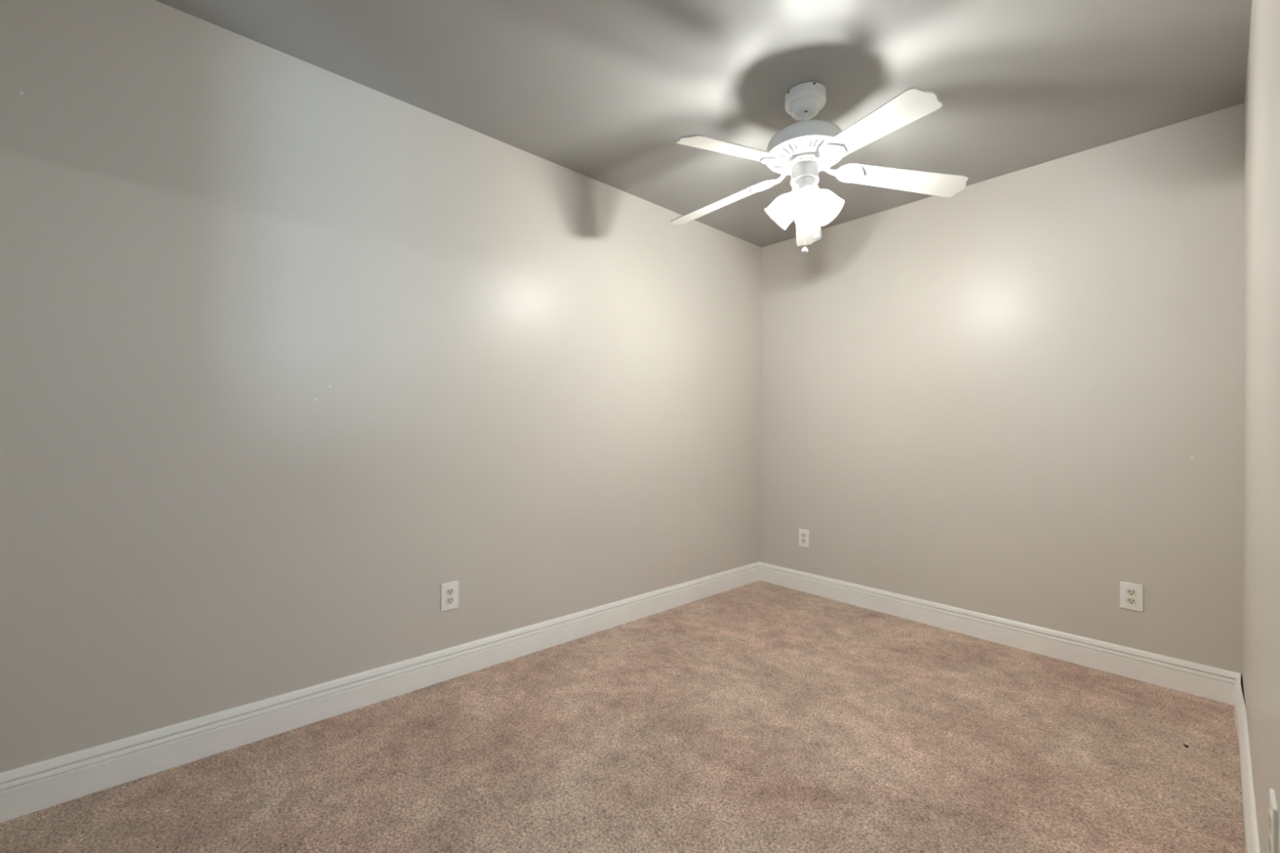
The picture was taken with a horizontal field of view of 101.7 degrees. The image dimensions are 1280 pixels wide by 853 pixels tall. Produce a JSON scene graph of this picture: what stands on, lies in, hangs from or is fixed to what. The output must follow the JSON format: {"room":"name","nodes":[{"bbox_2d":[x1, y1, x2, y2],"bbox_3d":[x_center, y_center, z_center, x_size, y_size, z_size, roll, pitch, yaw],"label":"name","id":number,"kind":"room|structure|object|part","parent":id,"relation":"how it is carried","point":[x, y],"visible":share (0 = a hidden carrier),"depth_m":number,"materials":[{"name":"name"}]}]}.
{"room":"empty bedroom","nodes":[
{"label":"empty bedroom","id":0,"kind":"room"},
{"bbox_2d":[0,0,761,772],"bbox_3d":[-0.752,-0.117,2.438,4.540,2.440,0.120,1,0,-42],"label":"wall","id":1,"kind":"structure","parent":0,"point":[295,352],"depth_m":1.91,"materials":[{"name":"paint"}]},
{"bbox_2d":[0,561,759,822],"bbox_3d":[-0.717,1.037,2.382,4.300,0.132,0.016,1,0,-42],"label":"baseboard","id":2,"kind":"structure","parent":1,"relation":"attached to","point":[40,785],"depth_m":1.90,"materials":[{"name":"white paint"}]},
{"bbox_2d":[440,580,458,611],"bbox_3d":[-0.833,0.742,2.283,0.077,0.119,0.007,1,0,-42],"label":"wall outlet","id":3,"kind":"object","parent":1,"relation":"attached to","point":[449,591],"visible":1,"depth_m":2.28,"materials":[{"name":"white plastic"}]},
{"bbox_2d":[445,596,453,604],"bbox_3d":[-0.831,0.762,2.281,0.034,0.028,0.002,1,0,-42],"label":"receptacle","id":4,"kind":"object","parent":3,"relation":"attached to","point":[449,600],"depth_m":2.28,"materials":[{"name":"beige plastic"}]},
{"bbox_2d":[446,588,453,595],"bbox_3d":[-0.831,0.723,2.281,0.034,0.028,0.002,1,0,-42],"label":"receptacle","id":5,"kind":"object","parent":3,"relation":"attached to","point":[449,591],"depth_m":2.28,"materials":[{"name":"beige plastic"}]},
{"bbox_2d":[0,580,1245,852],"bbox_3d":[1.145,1.159,0.315,4.540,0.100,5.820,1,0,-42],"label":"floor","id":6,"kind":"structure","parent":0,"point":[757,717],"depth_m":1.72,"materials":[{"name":"beige carpet"}]},
{"bbox_2d":[155,0,1252,247],"bbox_3d":[1.166,-1.381,0.327,4.540,0.100,5.820,1,0,-42],"label":"ceiling","id":7,"kind":"structure","parent":0,"point":[605,91],"depth_m":1.95,"materials":[{"name":"paint"}]},
{"bbox_2d":[671,81,968,253],"bbox_3d":[0.617,-1.009,2.080,1.185,0.636,1.191,1,0,-42],"label":"ceiling fan","id":8,"kind":"object","parent":7,"relation":"hanging from","point":[806,148],"visible":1,"depth_m":2.03,"materials":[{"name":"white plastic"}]},
{"bbox_3d":[0.348,-0.988,2.320,0.486,0.006,0.123,-9,7,37],"label":"blade","id":9,"kind":"part","parent":8,"relation":"part of","materials":[{"name":"white laminate"}]},
{"bbox_3d":[0.337,-0.988,1.862,0.486,0.006,0.123,-9,19,-34],"label":"blade","id":10,"kind":"part","parent":8,"relation":"part of","materials":[{"name":"white laminate"}]},
{"bbox_3d":[0.610,-0.907,2.122,0.047,0.047,0.066,1,-38,-50],"label":"bulb","id":11,"kind":"part","parent":8,"relation":"part of","materials":[{"name":"white glass"}]},
{"bbox_3d":[0.657,-0.702,2.081,0.025,0.026,0.025,1,0,-42],"label":"pull knob","id":12,"kind":"part","parent":8,"relation":"part of","materials":[{"name":"white ceramic"}]},
{"bbox_3d":[0.658,-0.892,2.042,0.047,0.066,0.047,0,-18,-2],"label":"bulb","id":13,"kind":"part","parent":8,"relation":"part of","materials":[{"name":"white glass"}]},
{"bbox_3d":[0.787,-0.976,2.449,0.123,0.006,0.486,-14,-14,17],"label":"blade","id":14,"kind":"part","parent":8,"relation":"part of","materials":[{"name":"white laminate"}]},
{"bbox_3d":[0.708,-0.768,2.092,0.018,0.030,0.018,1,0,-42],"label":"pull knob","id":15,"kind":"part","parent":8,"relation":"part of","materials":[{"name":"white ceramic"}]},
{"bbox_3d":[0.718,-0.913,2.105,0.066,0.047,0.047,31,-10,-17],"label":"bulb","id":16,"kind":"part","parent":8,"relation":"part of","materials":[{"name":"white glass"}]},
{"bbox_3d":[0.768,-0.982,1.710,0.123,0.006,0.486,15,4,-18],"label":"blade","id":17,"kind":"part","parent":8,"relation":"part of","materials":[{"name":"white laminate"}]},
{"bbox_3d":[1.047,-0.981,2.072,0.486,0.006,0.123,8,-14,2],"label":"blade","id":18,"kind":"part","parent":8,"relation":"part of","materials":[{"name":"white laminate"}]},
{"bbox_2d":[759,102,1244,673],"bbox_3d":[1.746,-0.094,2.966,0.120,2.440,2.441,1,0,-42],"label":"wall","id":19,"kind":"structure","parent":0,"point":[1016,396],"depth_m":2.61,"materials":[{"name":"paint"}]},
{"bbox_2d":[798,528,808,547],"bbox_3d":[1.117,0.761,3.557,0.007,0.119,0.077,1,0,-42],"label":"wall outlet","id":20,"kind":"object","parent":19,"relation":"attached to","point":[803,535],"visible":1,"depth_m":3.56,"materials":[{"name":"white plastic"}]},
{"bbox_2d":[759,561,1242,705],"bbox_3d":[1.646,1.060,2.960,0.016,0.132,2.321,1,0,-42],"label":"baseboard","id":21,"kind":"structure","parent":19,"relation":"attached to","point":[1214,683],"depth_m":2.60,"materials":[{"name":"white paint"}]},
{"bbox_2d":[1120,581,1143,612],"bbox_3d":[2.210,0.765,2.345,0.007,0.119,0.077,1,0,-42],"label":"wall outlet","id":22,"kind":"object","parent":19,"relation":"attached to","point":[1131,595],"visible":1,"depth_m":2.34,"materials":[{"name":"white plastic"}]},
{"bbox_2d":[1126,597,1136,604],"bbox_3d":[2.208,0.784,2.343,0.002,0.028,0.034,1,0,-42],"label":"receptacle","id":23,"kind":"object","parent":22,"relation":"attached to","point":[1130,601],"depth_m":2.34,"materials":[{"name":"beige plastic"}]},
{"bbox_2d":[1126,588,1136,595],"bbox_3d":[2.208,0.746,2.343,0.002,0.028,0.034,1,0,-42],"label":"receptacle","id":24,"kind":"object","parent":22,"relation":"attached to","point":[1130,592],"depth_m":2.34,"materials":[{"name":"beige plastic"}]},
{"bbox_2d":[1242,0,1279,852],"bbox_3d":[0.882,-0.112,0.625,4.300,2.440,0.120,1,0,-42],"label":"wall","id":25,"kind":"structure","parent":0,"point":[1261,268],"depth_m":1.17,"materials":[{"name":"paint"}]},
{"bbox_2d":[1234,673,1259,852],"bbox_3d":[1.574,1.052,1.348,2.280,0.132,0.023,1,0,-42],"label":"baseboard","id":26,"kind":"structure","parent":25,"relation":"attached to","point":[1251,829],"depth_m":1.52,"materials":[{"name":"white paint"}]},
{"bbox_2d":[1268,788,1277,852],"bbox_3d":[1.069,0.687,0.881,0.077,0.119,0.007,1,0,-42],"label":"wall outlet","id":27,"kind":"object","parent":25,"relation":"attached to","point":[1273,836],"visible":1,"depth_m":0.86,"materials":[{"name":"white plastic"}]},
{"bbox_2d":[1268,833,1271,852],"bbox_3d":[1.067,0.707,0.883,0.034,0.028,0.002,1,0,-42],"label":"receptacle","id":28,"kind":"object","parent":27,"relation":"attached to","point":[1270,834],"depth_m":0.88,"materials":[{"name":"beige plastic"}]},
{"bbox_2d":[1268,809,1271,831],"bbox_3d":[1.067,0.668,0.883,0.034,0.028,0.002,1,0,-42],"label":"receptacle","id":29,"kind":"object","parent":27,"relation":"attached to","point":[1270,811],"depth_m":0.87,"materials":[{"name":"beige plastic"}]}
]}

